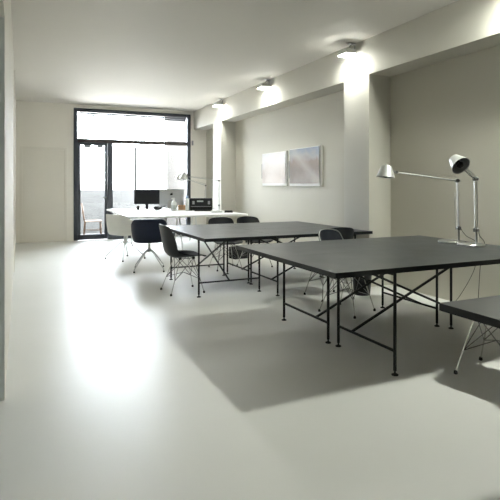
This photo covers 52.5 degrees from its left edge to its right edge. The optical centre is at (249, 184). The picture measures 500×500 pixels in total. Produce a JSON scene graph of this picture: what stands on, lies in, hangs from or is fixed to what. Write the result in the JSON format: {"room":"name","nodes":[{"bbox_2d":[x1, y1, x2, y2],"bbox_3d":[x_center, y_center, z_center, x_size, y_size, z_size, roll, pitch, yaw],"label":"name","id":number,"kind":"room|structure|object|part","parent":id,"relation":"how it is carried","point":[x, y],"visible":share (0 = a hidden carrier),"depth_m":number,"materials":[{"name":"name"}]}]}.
{"room":"design studio","nodes":[
{"label":"design studio","id":0,"kind":"room"},
{"bbox_2d":[0,0,15,399],"bbox_3d":[-2.073,-0.280,4.100,0.217,3.165,15.580,0,0,-24],"label":"wall","id":1,"kind":"structure","parent":0,"point":[5,5],"depth_m":4.09,"materials":[{"name":"paint"}]},
{"bbox_2d":[0,17,3,400],"bbox_3d":[-1.498,0.148,3.051,0.035,2.310,0.005,0,0,-24],"label":"trim","id":2,"kind":"structure","parent":1,"relation":"attached to","point":[1,18],"depth_m":3.05,"materials":[{"name":"paint"}]},
{"bbox_2d":[14,70,14,271],"bbox_3d":[-3.511,-0.197,7.543,0.012,3.000,0.080,0,0,-24],"label":"trim","id":3,"kind":"structure","parent":1,"relation":"attached to","point":[14,70],"depth_m":7.51,"materials":[{"name":"paint"}]},
{"bbox_2d":[16,101,205,242],"bbox_3d":[-3.194,-0.280,12.212,4.885,3.165,0.120,0,0,-24],"label":"wall","id":4,"kind":"structure","parent":0,"point":[38,124],"depth_m":11.64,"materials":[{"name":"paint"}]},
{"bbox_2d":[20,146,66,242],"bbox_3d":[-4.665,0.226,11.466,0.990,2.155,0.022,0,0,-24],"label":"door","id":5,"kind":"structure","parent":4,"relation":"in","point":[43,173],"depth_m":11.46,"materials":[{"name":"paint"}]},
{"bbox_2d":[74,108,190,240],"bbox_3d":[-2.809,-0.237,12.338,2.820,3.080,0.110,0,0,-24],"label":"window","id":6,"kind":"structure","parent":4,"relation":"in","point":[82,111],"depth_m":12.07,"materials":[{"name":"metal"}]},
{"bbox_2d":[78,142,106,239],"bbox_3d":[-3.697,0.156,11.908,0.673,2.274,0.119,0,0,-24],"label":"door","id":7,"kind":"structure","parent":6,"relation":"attached to","point":[86,145],"depth_m":11.89,"materials":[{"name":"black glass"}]},
{"bbox_3d":[-2.801,-1.641,12.320,2.580,0.079,0.070,0,0,-24],"label":"blind rail","id":8,"kind":"part","parent":6,"relation":"part of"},
{"bbox_3d":[-2.451,1.258,12.506,1.840,0.090,0.100,0,0,-24],"label":"rail","id":9,"kind":"part","parent":6,"relation":"part of","materials":[{"name":"metal"}]},
{"bbox_2d":[213,121,234,222],"bbox_3d":[-0.588,-0.050,11.480,0.345,2.705,0.510,0,0,-24],"label":"pillar","id":10,"kind":"structure","parent":0,"point":[223,131],"depth_m":11.27,"materials":[{"name":"paint"}]},
{"bbox_2d":[11,0,457,111],"bbox_3d":[-0.341,-1.922,4.843,5.785,0.120,15.900,0,0,-24],"label":"ceiling","id":11,"kind":"structure","parent":0,"point":[178,55],"depth_m":6.65,"materials":[{"name":"paint"}]},
{"bbox_2d":[213,98,222,106],"bbox_3d":[-0.675,-1.776,10.984,0.195,0.171,0.200,0,0,-24],"label":"spotlight","id":12,"kind":"object","parent":11,"relation":"attached to","point":[216,104],"visible":1,"depth_m":10.91,"materials":[{"name":"silver metal"}]},
{"bbox_2d":[257,79,269,89],"bbox_3d":[0.255,-1.776,8.935,0.195,0.171,0.200,0,0,-24],"label":"spotlight","id":13,"kind":"object","parent":11,"relation":"attached to","point":[263,86],"visible":1,"depth_m":8.87,"materials":[{"name":"silver metal"}]},
{"bbox_2d":[338,42,355,57],"bbox_3d":[1.289,-1.776,6.659,0.195,0.171,0.200,0,0,-24],"label":"spotlight","id":14,"kind":"object","parent":11,"relation":"attached to","point":[346,52],"visible":1,"depth_m":6.59,"materials":[{"name":"metal"}]},
{"bbox_3d":[1.270,-1.694,6.651,0.140,0.005,0.184,0,0,-24],"label":"lamp glass","id":15,"kind":"part","parent":14,"relation":"part of","materials":[{"name":"white glass"}]},
{"bbox_2d":[0,236,499,499],"bbox_3d":[-0.341,1.363,4.843,5.785,0.120,15.900,0,0,-24],"label":"floor","id":16,"kind":"structure","parent":0,"point":[119,386],"depth_m":3.27,"materials":[{"name":"white concrete"}]},
{"bbox_2d":[105,214,145,261],"bbox_3d":[-2.193,0.908,8.860,0.600,0.790,0.535,0,0,38],"label":"armchair","id":17,"kind":"object","parent":16,"relation":"on","point":[119,225],"visible":0.78,"depth_m":8.61,"materials":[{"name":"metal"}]},
{"bbox_3d":[-2.359,1.129,8.848,0.336,0.309,0.026,0,0,-7],"label":"leg","id":18,"kind":"part","parent":17,"relation":"part of","materials":[{"name":"metal"}]},
{"bbox_2d":[131,219,166,272],"bbox_3d":[-1.535,0.908,7.723,0.540,0.790,0.535,0,0,-10],"label":"armchair","id":19,"kind":"object","parent":16,"relation":"on","point":[143,230],"visible":0.91,"depth_m":7.49,"materials":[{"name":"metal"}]},
{"bbox_3d":[-1.624,1.129,7.596,0.221,0.309,0.246,0,0,-10],"label":"leg","id":20,"kind":"part","parent":19,"relation":"part of","materials":[{"name":"metal"}]},
{"bbox_3d":[-1.406,1.129,7.636,0.221,0.309,0.246,0,0,-10],"label":"leg","id":21,"kind":"part","parent":19,"relation":"part of","materials":[{"name":"metal"}]},
{"bbox_2d":[106,208,216,246],"bbox_3d":[-1.952,0.933,11.236,2.180,0.750,1.645,0,0,-24],"label":"table","id":22,"kind":"object","parent":16,"relation":"on","point":[132,209],"visible":0.39,"depth_m":10.88,"materials":[{"name":"laminate"}]},
{"bbox_2d":[134,189,159,208],"bbox_3d":[-2.352,0.336,11.562,0.570,0.445,0.180,0,0,-6],"label":"monitor","id":23,"kind":"object","parent":22,"relation":"on","point":[141,196],"visible":0.96,"depth_m":11.55,"materials":[{"name":"black plastic"}]},
{"bbox_2d":[160,189,183,209],"bbox_3d":[-1.742,0.333,11.286,0.530,0.451,0.185,0,0,-4],"label":"computer","id":24,"kind":"object","parent":22,"relation":"on","point":[166,195],"visible":0.83,"depth_m":11.24,"materials":[{"name":"silver metal"}]},
{"bbox_2d":[171,198,176,210],"bbox_3d":[-1.613,0.420,10.756,0.122,0.275,0.122,0,0,-24],"label":"spray bottle","id":25,"kind":"object","parent":22,"relation":"on","point":[173,204],"visible":1,"depth_m":10.71,"materials":[{"name":"plastic"}]},
{"bbox_2d":[178,205,184,209],"bbox_3d":[-1.490,0.505,11.163,0.180,0.105,0.120,0,0,-7],"label":"box","id":26,"kind":"object","parent":22,"relation":"on","point":[180,207],"visible":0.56,"depth_m":11.10,"materials":[{"name":"brown cardboard"}]},
{"bbox_2d":[185,196,188,210],"bbox_3d":[-1.335,0.398,10.773,0.073,0.320,0.074,0,0,-24],"label":"bottle","id":27,"kind":"object","parent":22,"relation":"on","point":[187,199],"visible":1,"depth_m":10.75,"materials":[{"name":"clear glass"}]},
{"bbox_2d":[175,174,206,191],"bbox_3d":[-1.308,0.159,11.454,0.769,0.798,0.244,0,0,3],"label":"desk lamp","id":28,"kind":"object","parent":22,"relation":"on","point":[178,175],"visible":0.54,"depth_m":11.42,"materials":[{"name":"metal"}]},
{"bbox_2d":[188,198,211,210],"bbox_3d":[-1.093,0.427,10.954,0.550,0.262,0.267,0,0,-4],"label":"stereo","id":29,"kind":"object","parent":22,"relation":"on","point":[194,203],"visible":0.95,"depth_m":10.83,"materials":[{"name":"black plastic"}]},
{"bbox_2d":[116,210,247,251],"bbox_3d":[-1.339,0.933,9.826,2.230,0.750,1.400,0,0,-24],"label":"table","id":30,"kind":"object","parent":16,"relation":"on","point":[134,215],"visible":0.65,"depth_m":9.47,"materials":[{"name":"laminate"}]},
{"bbox_3d":[-1.288,0.947,9.486,0.027,0.722,0.266,0,0,-24],"label":"leg","id":31,"kind":"part","parent":30,"relation":"part of","materials":[{"name":"white metal"}]},
{"bbox_2d":[180,173,221,212],"bbox_3d":[-0.988,0.162,10.207,0.870,0.793,0.244,0,0,3],"label":"desk lamp","id":32,"kind":"object","parent":30,"relation":"on","point":[183,176],"visible":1,"depth_m":10.17,"materials":[{"name":"metal"}]},
{"bbox_3d":[-1.338,-0.155,10.200,0.171,0.142,0.176,0,0,-24],"label":"lamp shade","id":33,"kind":"part","parent":32,"relation":"part of","materials":[{"name":"metal"}]},
{"bbox_2d":[159,224,206,295],"bbox_3d":[-0.836,0.889,6.176,0.534,0.828,0.482,0,0,-26],"label":"shell chair","id":34,"kind":"object","parent":16,"relation":"on","point":[169,243],"visible":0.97,"depth_m":6.03,"materials":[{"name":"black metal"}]},
{"bbox_3d":[-0.877,1.089,5.983,0.011,0.407,0.177,0,0,31],"label":"leg","id":35,"kind":"part","parent":34,"relation":"part of","materials":[{"name":"silver metal"}]},
{"bbox_2d":[168,224,276,297],"bbox_3d":[-0.481,0.946,6.520,0.872,0.715,1.890,0,0,-24],"label":"desk","id":36,"kind":"object","parent":16,"relation":"on","point":[205,233],"visible":0.94,"depth_m":6.17,"materials":[{"name":"black metal"}]},
{"bbox_3d":[-1.079,0.949,6.934,0.023,0.649,0.023,0,0,-24],"label":"leg","id":37,"kind":"part","parent":36,"relation":"part of","materials":[{"name":"black metal"}]},
{"bbox_3d":[-0.727,1.139,7.095,0.775,0.016,0.014,0,0,-24],"label":"rail","id":38,"kind":"part","parent":36,"relation":"part of","materials":[{"name":"black metal"}]},
{"bbox_3d":[-0.591,0.949,5.860,0.023,0.649,0.023,0,0,-24],"label":"leg","id":39,"kind":"part","parent":36,"relation":"part of","materials":[{"name":"black metal"}]},
{"bbox_3d":[-0.374,0.949,7.255,0.023,0.649,0.023,0,0,-24],"label":"leg","id":40,"kind":"part","parent":36,"relation":"part of","materials":[{"name":"black metal"}]},
{"bbox_3d":[-0.239,1.139,6.020,0.775,0.016,0.014,0,0,-24],"label":"rail","id":41,"kind":"part","parent":36,"relation":"part of","materials":[{"name":"black metal"}]},
{"bbox_3d":[0.114,0.949,6.181,0.023,0.649,0.023,0,0,-24],"label":"leg","id":42,"kind":"part","parent":36,"relation":"part of","materials":[{"name":"black metal"}]},
{"bbox_2d":[208,217,242,270],"bbox_3d":[-0.387,0.912,7.877,0.482,0.782,0.534,0,0,-22],"label":"shell chair","id":43,"kind":"object","parent":16,"relation":"on","point":[216,220],"visible":0.5,"depth_m":7.97,"materials":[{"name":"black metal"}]},
{"bbox_2d":[229,246,247,258],"bbox_3d":[-0.207,1.203,8.967,0.260,0.200,0.200,0,0,-36],"label":"crate","id":44,"kind":"object","parent":16,"relation":"on","point":[233,251],"visible":0.66,"depth_m":8.88,"materials":[{"name":"black plastic"}]},
{"bbox_2d":[236,216,272,268],"bbox_3d":[0.066,0.912,8.072,0.482,0.782,0.534,0,0,-30],"label":"shell chair","id":45,"kind":"object","parent":16,"relation":"on","point":[245,219],"visible":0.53,"depth_m":8.21,"materials":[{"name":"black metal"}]},
{"bbox_2d":[221,221,330,283],"bbox_3d":[0.356,0.946,7.386,1.362,0.715,1.004,0,0,-24],"label":"desk","id":46,"kind":"object","parent":16,"relation":"on","point":[261,225],"visible":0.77,"depth_m":7.27,"materials":[{"name":"black metal"}]},
{"bbox_3d":[-0.174,1.139,7.033,0.014,0.016,0.750,0,0,-24],"label":"rail","id":47,"kind":"part","parent":46,"relation":"part of","materials":[{"name":"black metal"}]},
{"bbox_3d":[-0.019,0.949,6.691,0.023,0.649,0.023,0,0,-24],"label":"leg","id":48,"kind":"part","parent":46,"relation":"part of","materials":[{"name":"black metal"}]},
{"bbox_2d":[246,226,372,295],"bbox_3d":[0.746,0.946,6.529,1.362,0.715,0.893,0,0,-24],"label":"desk","id":49,"kind":"object","parent":16,"relation":"on","point":[292,232],"visible":0.58,"depth_m":6.34,"materials":[{"name":"black metal"}]},
{"bbox_3d":[0.014,0.949,6.618,0.023,0.649,0.023,0,0,-24],"label":"leg","id":50,"kind":"part","parent":49,"relation":"part of","materials":[{"name":"black metal"}]},
{"bbox_3d":[0.169,1.139,6.277,0.014,0.016,0.750,0,0,-24],"label":"rail","id":51,"kind":"part","parent":49,"relation":"part of","materials":[{"name":"black metal"}]},
{"bbox_3d":[0.324,0.949,5.936,0.023,0.649,0.023,0,0,-24],"label":"leg","id":52,"kind":"part","parent":49,"relation":"part of","materials":[{"name":"black metal"}]},
{"bbox_2d":[304,227,353,301],"bbox_3d":[0.915,0.889,5.867,0.482,0.828,0.534,0,0,-22],"label":"shell chair","id":53,"kind":"object","parent":16,"relation":"on","point":[346,232],"visible":0.24,"depth_m":5.70,"materials":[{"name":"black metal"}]},
{"bbox_2d":[318,229,375,318],"bbox_3d":[0.988,0.886,5.215,0.534,0.833,0.482,0,0,42],"label":"shell chair","id":54,"kind":"object","parent":16,"relation":"on","point":[323,234],"visible":0.4,"depth_m":5.30,"materials":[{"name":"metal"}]},
{"bbox_3d":[0.841,0.575,5.346,0.132,0.211,0.459,0,0,42],"label":"rim trim","id":55,"kind":"part","parent":54,"relation":"part of","materials":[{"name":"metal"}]},
{"bbox_3d":[1.010,1.089,4.989,0.012,0.407,0.145,0,0,-6],"label":"leg","id":56,"kind":"part","parent":54,"relation":"part of","materials":[{"name":"silver metal"}]},
{"bbox_3d":[1.215,1.089,5.221,0.145,0.407,0.012,0,0,0],"label":"leg","id":57,"kind":"part","parent":54,"relation":"part of","materials":[{"name":"silver metal"}]},
{"bbox_2d":[236,235,467,343],"bbox_3d":[1.044,0.933,4.780,2.205,0.740,0.829,0,0,-24],"label":"desk","id":58,"kind":"object","parent":16,"relation":"on","point":[271,251],"visible":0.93,"depth_m":4.65,"materials":[{"name":"black metal"}]},
{"bbox_3d":[0.327,0.936,4.866,0.023,0.674,0.023,0,0,-24],"label":"leg","id":59,"kind":"part","parent":58,"relation":"part of","materials":[{"name":"black metal"}]},
{"bbox_3d":[0.485,1.139,4.518,0.014,0.016,0.765,0,0,-24],"label":"rail","id":60,"kind":"part","parent":58,"relation":"part of","materials":[{"name":"black metal"}]},
{"bbox_3d":[0.643,0.936,4.169,0.023,0.674,0.023,0,0,-24],"label":"leg","id":61,"kind":"part","parent":58,"relation":"part of","materials":[{"name":"black metal"}]},
{"bbox_3d":[1.401,0.936,5.354,0.023,0.674,0.023,0,0,-24],"label":"leg","id":62,"kind":"part","parent":58,"relation":"part of","materials":[{"name":"black metal"}]},
{"bbox_3d":[1.560,1.139,5.006,0.014,0.016,0.765,0,0,-24],"label":"rail","id":63,"kind":"part","parent":58,"relation":"part of","materials":[{"name":"black metal"}]},
{"bbox_2d":[376,164,464,243],"bbox_3d":[1.653,0.181,4.938,0.851,0.763,0.244,0,0,1],"label":"desk lamp","id":64,"kind":"object","parent":58,"relation":"on","point":[385,171],"visible":0.98,"depth_m":4.90,"materials":[{"name":"metal"}]},
{"bbox_3d":[1.314,-0.123,4.912,0.175,0.128,0.176,0,0,-24],"label":"lamp shade","id":65,"kind":"part","parent":64,"relation":"part of","materials":[{"name":"metal"}]},
{"bbox_3d":[1.729,-0.076,4.905,0.570,0.097,0.266,0,0,-24],"label":"arm rod","id":66,"kind":"part","parent":64,"relation":"part of","materials":[{"name":"metal"}]},
{"bbox_3d":[2.018,0.193,4.933,0.029,0.460,0.011,0,0,-8],"label":"arm rod","id":67,"kind":"part","parent":64,"relation":"part of","materials":[{"name":"metal"}]},
{"bbox_3d":[2.027,0.477,4.924,0.029,0.135,0.030,0,0,-24],"label":"stem","id":68,"kind":"part","parent":64,"relation":"part of","materials":[{"name":"metal"}]},
{"bbox_3d":[2.018,0.193,4.913,0.029,0.460,0.011,0,0,-8],"label":"arm rod","id":69,"kind":"part","parent":64,"relation":"part of","materials":[{"name":"metal"}]},
{"bbox_2d":[457,229,474,298],"bbox_3d":[2.192,0.865,5.191,0.191,0.866,0.555,0,0,10],"label":"power cable","id":70,"kind":"object","parent":64,"relation":"hanging from","point":[461,229],"visible":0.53,"depth_m":5.16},
{"bbox_3d":[1.718,0.936,4.657,0.023,0.674,0.023,0,0,-24],"label":"leg","id":71,"kind":"part","parent":58,"relation":"part of","materials":[{"name":"black metal"}]},
{"bbox_2d":[352,276,371,295],"bbox_3d":[1.330,1.131,6.019,0.262,0.344,0.262,0,0,-24],"label":"waste bin","id":72,"kind":"object","parent":16,"relation":"on","point":[361,281],"visible":0.34,"depth_m":5.93,"materials":[{"name":"black plastic"}]},
{"bbox_2d":[276,244,499,375],"bbox_3d":[1.379,0.933,4.044,2.205,0.740,0.813,0,0,-24],"label":"desk","id":73,"kind":"object","parent":16,"relation":"on","point":[338,265],"visible":0.98,"depth_m":3.78,"materials":[{"name":"black metal"}]},
{"bbox_3d":[0.712,0.936,4.080,0.023,0.674,0.023,0,0,-24],"label":"leg","id":74,"kind":"part","parent":73,"relation":"part of","materials":[{"name":"black metal"}]},
{"bbox_3d":[0.851,1.139,3.772,0.014,0.016,0.675,0,0,-24],"label":"rail","id":75,"kind":"part","parent":73,"relation":"part of","materials":[{"name":"black metal"}]},
{"bbox_3d":[0.991,0.936,3.465,0.023,0.674,0.023,0,0,-24],"label":"leg","id":76,"kind":"part","parent":73,"relation":"part of","materials":[{"name":"black metal"}]},
{"bbox_3d":[1.818,0.936,4.582,0.023,0.674,0.023,0,0,-24],"label":"leg","id":77,"kind":"part","parent":73,"relation":"part of","materials":[{"name":"black metal"}]},
{"bbox_2d":[449,154,484,246],"bbox_3d":[1.919,0.155,4.460,0.244,0.815,0.767,0,0,28],"label":"desk lamp","id":78,"kind":"object","parent":73,"relation":"on","point":[459,164],"visible":1,"depth_m":4.57,"materials":[{"name":"metal"}]},
{"bbox_3d":[1.734,-0.170,4.221,0.162,0.164,0.160,0,0,-24],"label":"lamp shade","id":79,"kind":"part","parent":78,"relation":"part of","materials":[{"name":"metal"}]},
{"bbox_2d":[455,160,463,167],"bbox_3d":[1.736,-0.177,4.222,0.060,0.086,0.094,0,0,-24],"label":"bulb socket","id":80,"kind":"object","parent":78,"relation":"attached to","point":[459,164],"depth_m":4.20,"materials":[{"name":"black plastic"}]},
{"bbox_3d":[2.084,0.186,4.701,0.016,0.475,0.012,0,0,43],"label":"arm rod","id":81,"kind":"part","parent":78,"relation":"part of","materials":[{"name":"metal"}]},
{"bbox_3d":[2.100,0.185,4.689,0.016,0.475,0.012,0,0,43],"label":"arm rod","id":82,"kind":"part","parent":78,"relation":"part of","materials":[{"name":"metal"}]},
{"bbox_2d":[478,232,484,297],"bbox_3d":[2.235,0.863,4.907,0.063,0.864,0.462,0,0,22],"label":"power cable","id":83,"kind":"object","parent":78,"relation":"hanging from","point":[478,232],"visible":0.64,"depth_m":5.09,"materials":[{"name":"black rubber"}]},
{"bbox_2d":[439,295,499,328],"bbox_3d":[2.082,0.933,2.484,2.215,0.740,0.842,0,0,-24],"label":"desk","id":84,"kind":"object","parent":16,"relation":"on","point":[484,310],"visible":1,"depth_m":2.32,"materials":[{"name":"black metal"}]},
{"bbox_2d":[454,321,499,373],"bbox_3d":[1.709,0.889,3.461,0.482,0.828,0.534,0,0,-42],"label":"shell chair","id":85,"kind":"object","parent":16,"relation":"on","point":[486,328],"visible":0.21,"depth_m":3.48,"materials":[{"name":"silver metal"}]},
{"bbox_3d":[1.482,1.089,3.479,0.145,0.407,0.012,0,0,6],"label":"leg","id":86,"kind":"part","parent":85,"relation":"part of","materials":[{"name":"silver metal"}]},
{"bbox_3d":[1.710,1.089,3.688,0.012,0.407,0.145,0,0,0],"label":"leg","id":87,"kind":"part","parent":85,"relation":"part of","materials":[{"name":"silver metal"}]},
{"bbox_2d":[194,0,499,129],"bbox_3d":[1.937,-1.632,5.921,0.345,0.460,15.580,0,0,-24],"label":"beam","id":88,"kind":"structure","parent":0,"point":[459,28],"depth_m":6.23,"materials":[{"name":"paint"}]},
{"bbox_2d":[206,45,499,300],"bbox_3d":[2.185,-0.280,6.034,0.200,3.165,15.580,0,0,-24],"label":"wall","id":89,"kind":"structure","parent":0,"point":[440,111],"depth_m":6.11,"materials":[{"name":"beige paint"}]},
{"bbox_2d":[262,151,287,185],"bbox_3d":[0.455,-0.289,9.555,0.039,0.625,1.024,0,0,-24],"label":"print","id":90,"kind":"object","parent":89,"relation":"attached to","point":[274,165],"visible":1,"depth_m":9.49,"materials":[{"name":"white paper"}]},
{"bbox_2d":[289,145,321,185],"bbox_3d":[0.920,-0.297,8.531,0.039,0.650,1.044,0,0,-24],"label":"print","id":91,"kind":"object","parent":89,"relation":"attached to","point":[305,164],"visible":1,"depth_m":8.46,"materials":[{"name":"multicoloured paper"}]},
{"bbox_2d":[344,74,390,286],"bbox_3d":[1.556,-0.050,6.759,0.345,2.705,0.545,0,0,-24],"label":"pillar","id":92,"kind":"structure","parent":0,"point":[367,98],"depth_m":6.56,"materials":[{"name":"paint"}]},
{"label":"outside","id":93,"kind":"structure","parent":0,"visible":0},
{"bbox_3d":[-3.249,1.373,13.319,4.700,0.100,1.940,0,0,-24],"label":"floor","id":94,"kind":"structure","parent":93,"visible":0},
{"bbox_2d":[81,203,101,234],"bbox_3d":[-3.911,0.892,12.504,0.490,0.863,0.400,0,0,-20],"label":"balcony chair","id":95,"kind":"object","parent":94,"relation":"on","point":[85,221],"visible":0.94,"depth_m":12.40,"materials":[{"name":"brown wood"}]},
{"bbox_3d":[-4.026,0.892,12.269,0.110,0.863,0.032,0,0,-20],"label":"leg","id":96,"kind":"part","parent":95,"relation":"part of","materials":[{"name":"brown wood"}]},
{"bbox_3d":[-3.878,0.900,12.516,0.410,0.025,0.400,0,0,-20],"label":"seat","id":97,"kind":"part","parent":95,"relation":"part of","materials":[{"name":"brown wood"}]},
{"bbox_2d":[81,190,164,233],"bbox_3d":[-3.621,0.741,14.138,4.700,1.165,0.140,0,0,-24],"label":"parapet","id":98,"kind":"object","parent":94,"relation":"on","point":[92,201],"visible":0.07,"depth_m":13.84,"materials":[{"name":"concrete"}]},
{"bbox_2d":[123,147,136,189],"bbox_3d":[-4.120,-0.452,13.906,3.500,1.220,0.070,0,0,-24],"label":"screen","id":99,"kind":"object","parent":98,"relation":"on","point":[135,148],"visible":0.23,"depth_m":14.27,"materials":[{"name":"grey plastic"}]},
{"bbox_3d":[-3.230,-0.452,14.305,0.070,1.220,0.060,0,0,-24],"label":"post","id":100,"kind":"part","parent":99,"relation":"part of","materials":[{"name":"metal"}]},
{"bbox_2d":[165,119,185,225],"bbox_3d":[-1.902,-0.337,14.705,1.100,3.320,0.250,0,0,-24],"label":"wall","id":101,"kind":"structure","parent":94,"relation":"on","point":[175,131],"depth_m":14.48,"materials":[{"name":"white paint"}]}
]}

